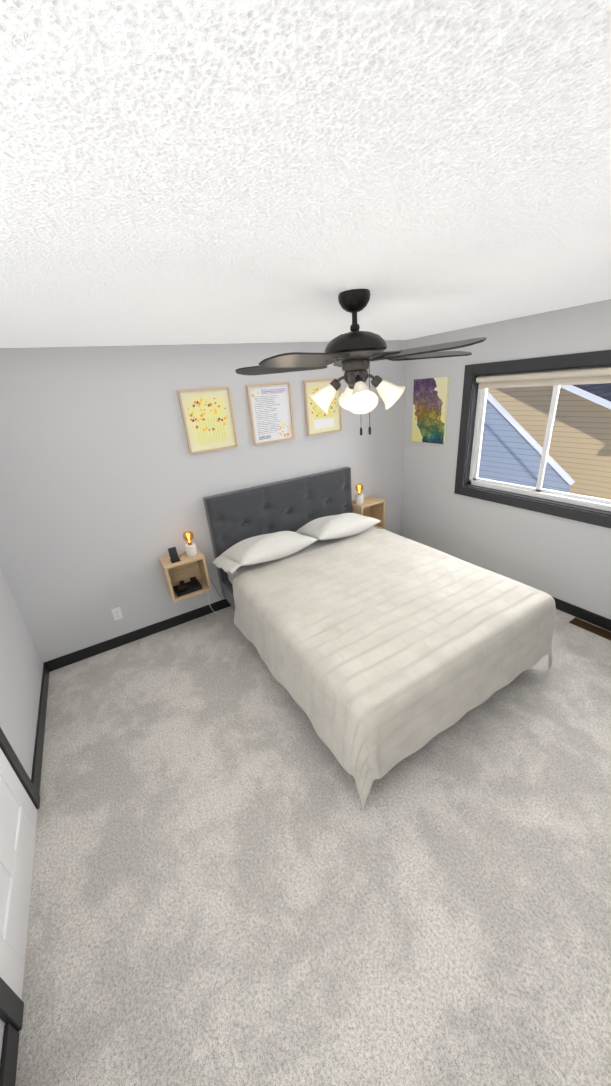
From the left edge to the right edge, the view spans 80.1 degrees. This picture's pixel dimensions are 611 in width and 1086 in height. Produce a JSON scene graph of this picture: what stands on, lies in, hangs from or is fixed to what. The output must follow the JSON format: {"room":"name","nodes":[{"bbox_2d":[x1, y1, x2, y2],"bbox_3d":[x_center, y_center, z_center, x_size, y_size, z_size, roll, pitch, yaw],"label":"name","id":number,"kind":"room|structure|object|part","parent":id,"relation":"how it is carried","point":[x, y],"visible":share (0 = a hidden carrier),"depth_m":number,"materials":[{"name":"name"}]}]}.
{"room":"bedroom","nodes":[
{"label":"bedroom","id":0,"kind":"room"},
{"bbox_2d":[0,569,43,1060],"bbox_3d":[-1.352,0.588,1.024,0.150,2.440,3.900,-17,26,-27],"label":"wall","id":1,"kind":"structure","parent":0,"point":[21,666],"depth_m":2.39,"materials":[{"name":"grey paint"}]},
{"bbox_2d":[0,1023,19,1085],"bbox_3d":[-0.974,1.764,1.185,0.014,0.100,0.260,-17,26,-27],"label":"baseboard","id":2,"kind":"structure","parent":1,"relation":"attached to","point":[8,1061],"depth_m":1.23,"materials":[{"name":"black wood"}]},
{"bbox_2d":[0,727,39,1031],"bbox_3d":[-1.357,0.647,1.299,0.102,2.115,0.980,-17,26,-27],"label":"door","id":3,"kind":"structure","parent":1,"relation":"attached to","point":[18,816],"depth_m":1.61,"materials":[{"name":"white paint"}]},
{"bbox_2d":[31,661,51,793],"bbox_3d":[-1.867,1.244,2.572,0.014,0.100,1.220,-17,26,-27],"label":"baseboard","id":4,"kind":"structure","parent":1,"relation":"attached to","point":[39,741],"depth_m":2.45,"materials":[{"name":"black wood"}]},
{"bbox_2d":[0,340,405,661],"bbox_3d":[-0.586,-0.587,3.603,4.400,2.440,0.150,-17,26,-27],"label":"wall","id":5,"kind":"structure","parent":0,"point":[108,481],"depth_m":3.01,"materials":[{"name":"grey paint"}]},
{"bbox_2d":[111,607,122,620],"bbox_3d":[-1.686,0.635,3.255,0.072,0.116,0.006,-17,26,-27],"label":"outlet","id":6,"kind":"object","parent":5,"relation":"attached to","point":[119,613],"visible":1,"depth_m":3.25,"materials":[{"name":"white plastic"}]},
{"bbox_2d":[48,599,230,670],"bbox_3d":[-0.452,0.510,3.998,4.100,0.100,0.014,-17,26,-27],"label":"baseboard","id":7,"kind":"structure","parent":5,"relation":"attached to","point":[79,655],"depth_m":3.39,"materials":[{"name":"black wood"}]},
{"bbox_2d":[159,531,234,613],"bbox_3d":[-0.985,0.321,3.436,0.617,0.958,0.248,-17,26,-27],"label":"nightstand","id":8,"kind":"object","parent":5,"relation":"attached to","point":[185,574],"visible":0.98,"depth_m":3.34,"materials":[{"name":"brown wood"}]},
{"bbox_2d":[172,576,202,597],"bbox_3d":[-1.101,0.402,3.386,0.230,0.065,0.170,-17,26,-27],"label":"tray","id":9,"kind":"object","parent":8,"relation":"on","point":[194,585],"depth_m":3.37,"materials":[{"name":"black plastic"}]},
{"bbox_3d":[-1.046,-0.054,3.244,0.095,0.112,0.095,-17,26,-27],"label":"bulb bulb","id":10,"kind":"part","parent":8,"relation":"part of","materials":[{"name":"orange glass"}]},
{"bbox_3d":[-1.036,0.059,3.293,0.092,0.100,0.092,-17,26,-27],"label":"bulb","id":11,"kind":"part","parent":8,"relation":"part of","materials":[{"name":"ceramic"}]},
{"bbox_3d":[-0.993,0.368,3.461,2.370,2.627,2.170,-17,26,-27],"label":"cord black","id":12,"kind":"part","parent":8,"relation":"part of","materials":[{"name":"black plastic"}]},
{"bbox_3d":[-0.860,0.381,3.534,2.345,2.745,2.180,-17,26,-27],"label":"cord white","id":13,"kind":"part","parent":8,"relation":"part of","materials":[{"name":"white plastic"}]},
{"bbox_2d":[177,387,237,453],"bbox_3d":[-0.832,-1.063,3.152,0.440,0.510,0.031,-17,26,-27],"label":"picture frame","id":14,"kind":"object","parent":5,"relation":"attached to","point":[208,418],"visible":1,"depth_m":3.15,"materials":[{"name":"yellow paper"}]},
{"bbox_2d":[246,382,294,444],"bbox_3d":[-0.318,-1.220,3.424,0.435,0.520,0.031,-17,26,-27],"label":"picture frame","id":15,"kind":"object","parent":5,"relation":"attached to","point":[270,411],"visible":0.98,"depth_m":3.42,"materials":[{"name":"white paper"}]},
{"bbox_2d":[303,378,342,435],"bbox_3d":[0.186,-1.381,3.689,0.425,0.515,0.031,-17,26,-27],"label":"picture frame","id":16,"kind":"object","parent":5,"relation":"attached to","point":[319,420],"visible":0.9,"depth_m":3.70,"materials":[{"name":"yellow paper"}]},
{"bbox_2d":[352,483,384,528],"bbox_3d":[0.717,-0.432,4.249,0.350,0.580,0.248,-17,26,-27],"label":"nightstand","id":17,"kind":"object","parent":5,"relation":"attached to","point":[372,506],"visible":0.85,"depth_m":4.25,"materials":[{"name":"brown wood"}]},
{"bbox_3d":[0.608,-0.619,4.110,0.095,0.112,0.095,-17,26,-27],"label":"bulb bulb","id":18,"kind":"part","parent":17,"relation":"part of","materials":[{"name":"orange glass"}]},
{"bbox_3d":[0.618,-0.506,4.159,0.092,0.100,0.092,-17,26,-27],"label":"bulb","id":19,"kind":"part","parent":17,"relation":"part of","materials":[{"name":"ceramic"}]},
{"bbox_2d":[0,0,610,347],"bbox_3d":[0.360,-1.141,1.479,4.400,0.100,4.200,-17,26,-27],"label":"ceiling","id":20,"kind":"structure","parent":0,"point":[176,172],"depth_m":0.69,"materials":[{"name":"white paint"}]},
{"bbox_2d":[235,289,485,435],"bbox_3d":[0.287,-0.859,1.794,1.270,0.652,1.243,-17,26,-27],"label":"fan","id":21,"kind":"object","parent":20,"relation":"hanging from","point":[354,352],"visible":1,"depth_m":1.71,"materials":[{"name":"brown metal"}]},
{"bbox_3d":[0.236,-1.054,1.744,0.304,0.248,0.304,-17,26,-27],"label":"motor","id":22,"kind":"part","parent":21,"relation":"part of","materials":[{"name":"brown metal"}]},
{"bbox_2d":[15,606,610,1085],"bbox_3d":[0.560,1.185,2.479,4.400,0.100,4.200,-17,26,-27],"label":"floor","id":23,"kind":"structure","parent":0,"point":[233,884],"depth_m":1.63,"materials":[{"name":"carpet"}]},
{"bbox_2d":[203,467,555,811],"bbox_3d":[0.414,0.273,2.993,1.830,1.212,2.353,-17,26,-27],"label":"bed","id":24,"kind":"object","parent":23,"relation":"on","point":[382,652],"visible":1,"depth_m":2.43,"materials":[{"name":"fabric"}]},
{"bbox_2d":[220,530,317,565],"bbox_3d":[-0.348,0.031,3.361,0.798,0.223,0.546,-18,17,-28],"label":"pillow","id":25,"kind":"object","parent":24,"relation":"on","point":[280,548],"depth_m":3.21,"materials":[{"name":"white fabric"}]},
{"bbox_3d":[-0.174,-0.144,3.863,1.640,1.040,0.100,-17,26,-27],"label":"headboard","id":26,"kind":"part","parent":24,"relation":"part of","materials":[{"name":"fabric"}]},
{"bbox_2d":[294,512,380,540],"bbox_3d":[0.318,-0.177,3.712,0.756,0.223,0.546,-16,16,-25],"label":"pillow","id":27,"kind":"object","parent":24,"relation":"on","point":[345,526],"depth_m":3.57,"materials":[{"name":"white fabric"}]},
{"bbox_2d":[569,617,610,640],"bbox_3d":[2.417,0.722,3.053,0.110,0.006,0.320,-17,26,-27],"label":"air vent register","id":28,"kind":"object","parent":23,"relation":"on","point":[596,630],"visible":1,"depth_m":3.06,"materials":[{"name":"brown metal"}]},
{"bbox_2d":[401,299,610,619],"bbox_3d":[2.272,-0.544,2.934,0.150,2.440,3.900,-17,26,-27],"label":"wall","id":29,"kind":"structure","parent":0,"point":[565,560],"depth_m":3.46,"materials":[{"name":"grey paint"}]},
{"bbox_2d":[412,377,449,443],"bbox_3d":[1.348,-1.434,3.957,0.030,0.660,0.450,-17,26,-27],"label":"picture","id":30,"kind":"object","parent":29,"relation":"attached to","point":[430,406],"visible":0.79,"depth_m":3.92,"materials":[{"name":"multicoloured paper"}]},
{"bbox_2d":[454,350,610,527],"bbox_3d":[2.049,-0.901,3.112,0.160,1.260,1.590,-17,26,-27],"label":"window unit","id":31,"kind":"structure","parent":29,"relation":"in","point":[558,371],"depth_m":3.19,"materials":[{"name":"grey"}]},
{"bbox_2d":[553,597,610,630],"bbox_3d":[2.294,0.550,3.358,0.014,0.100,3.840,-17,26,-27],"label":"baseboard","id":32,"kind":"structure","parent":29,"relation":"attached to","point":[605,623],"depth_m":3.16,"materials":[{"name":"black wood"}]},
{"label":"outside","id":33,"kind":"structure","parent":0,"visible":0},
{"label":"ground","id":34,"kind":"structure","parent":33,"visible":0},
{"bbox_2d":[478,399,570,492],"bbox_3d":[2.856,-1.523,8.867,0.001,5.470,6.400,-17,26,-27],"label":"gable","id":35,"kind":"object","parent":34,"relation":"on","point":[505,466],"depth_m":6.86,"materials":[{"name":"blue"}]},
{"bbox_2d":[487,391,574,485],"bbox_3d":[3.551,-2.447,6.645,0.280,2.445,2.927,-17,26,-27],"label":"rake","id":36,"kind":"object","parent":35,"relation":"attached to","point":[527,436],"depth_m":6.34,"materials":[{"name":"white"}]},
{"bbox_2d":[488,386,610,499],"bbox_3d":[10.624,-3.007,11.050,11.000,5.250,8.970,-17,26,-27],"label":"siding","id":37,"kind":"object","parent":34,"relation":"on","point":[574,426],"depth_m":8.11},
{"bbox_2d":[560,385,610,408],"bbox_3d":[9.499,-5.216,11.431,11.400,1.566,6.470,-17,26,-27],"label":"fascia","id":38,"kind":"object","parent":37,"relation":"attached to","point":[588,395],"depth_m":7.32,"materials":[{"name":"white"}]},
{"bbox_2d":[573,383,610,400],"bbox_3d":[9.486,-5.306,11.402,11.400,1.396,6.450,-17,26,-27],"label":"shingles","id":39,"kind":"object","parent":37,"relation":"on","point":[603,391],"depth_m":7.49,"materials":[{"name":"blue"}]}
]}

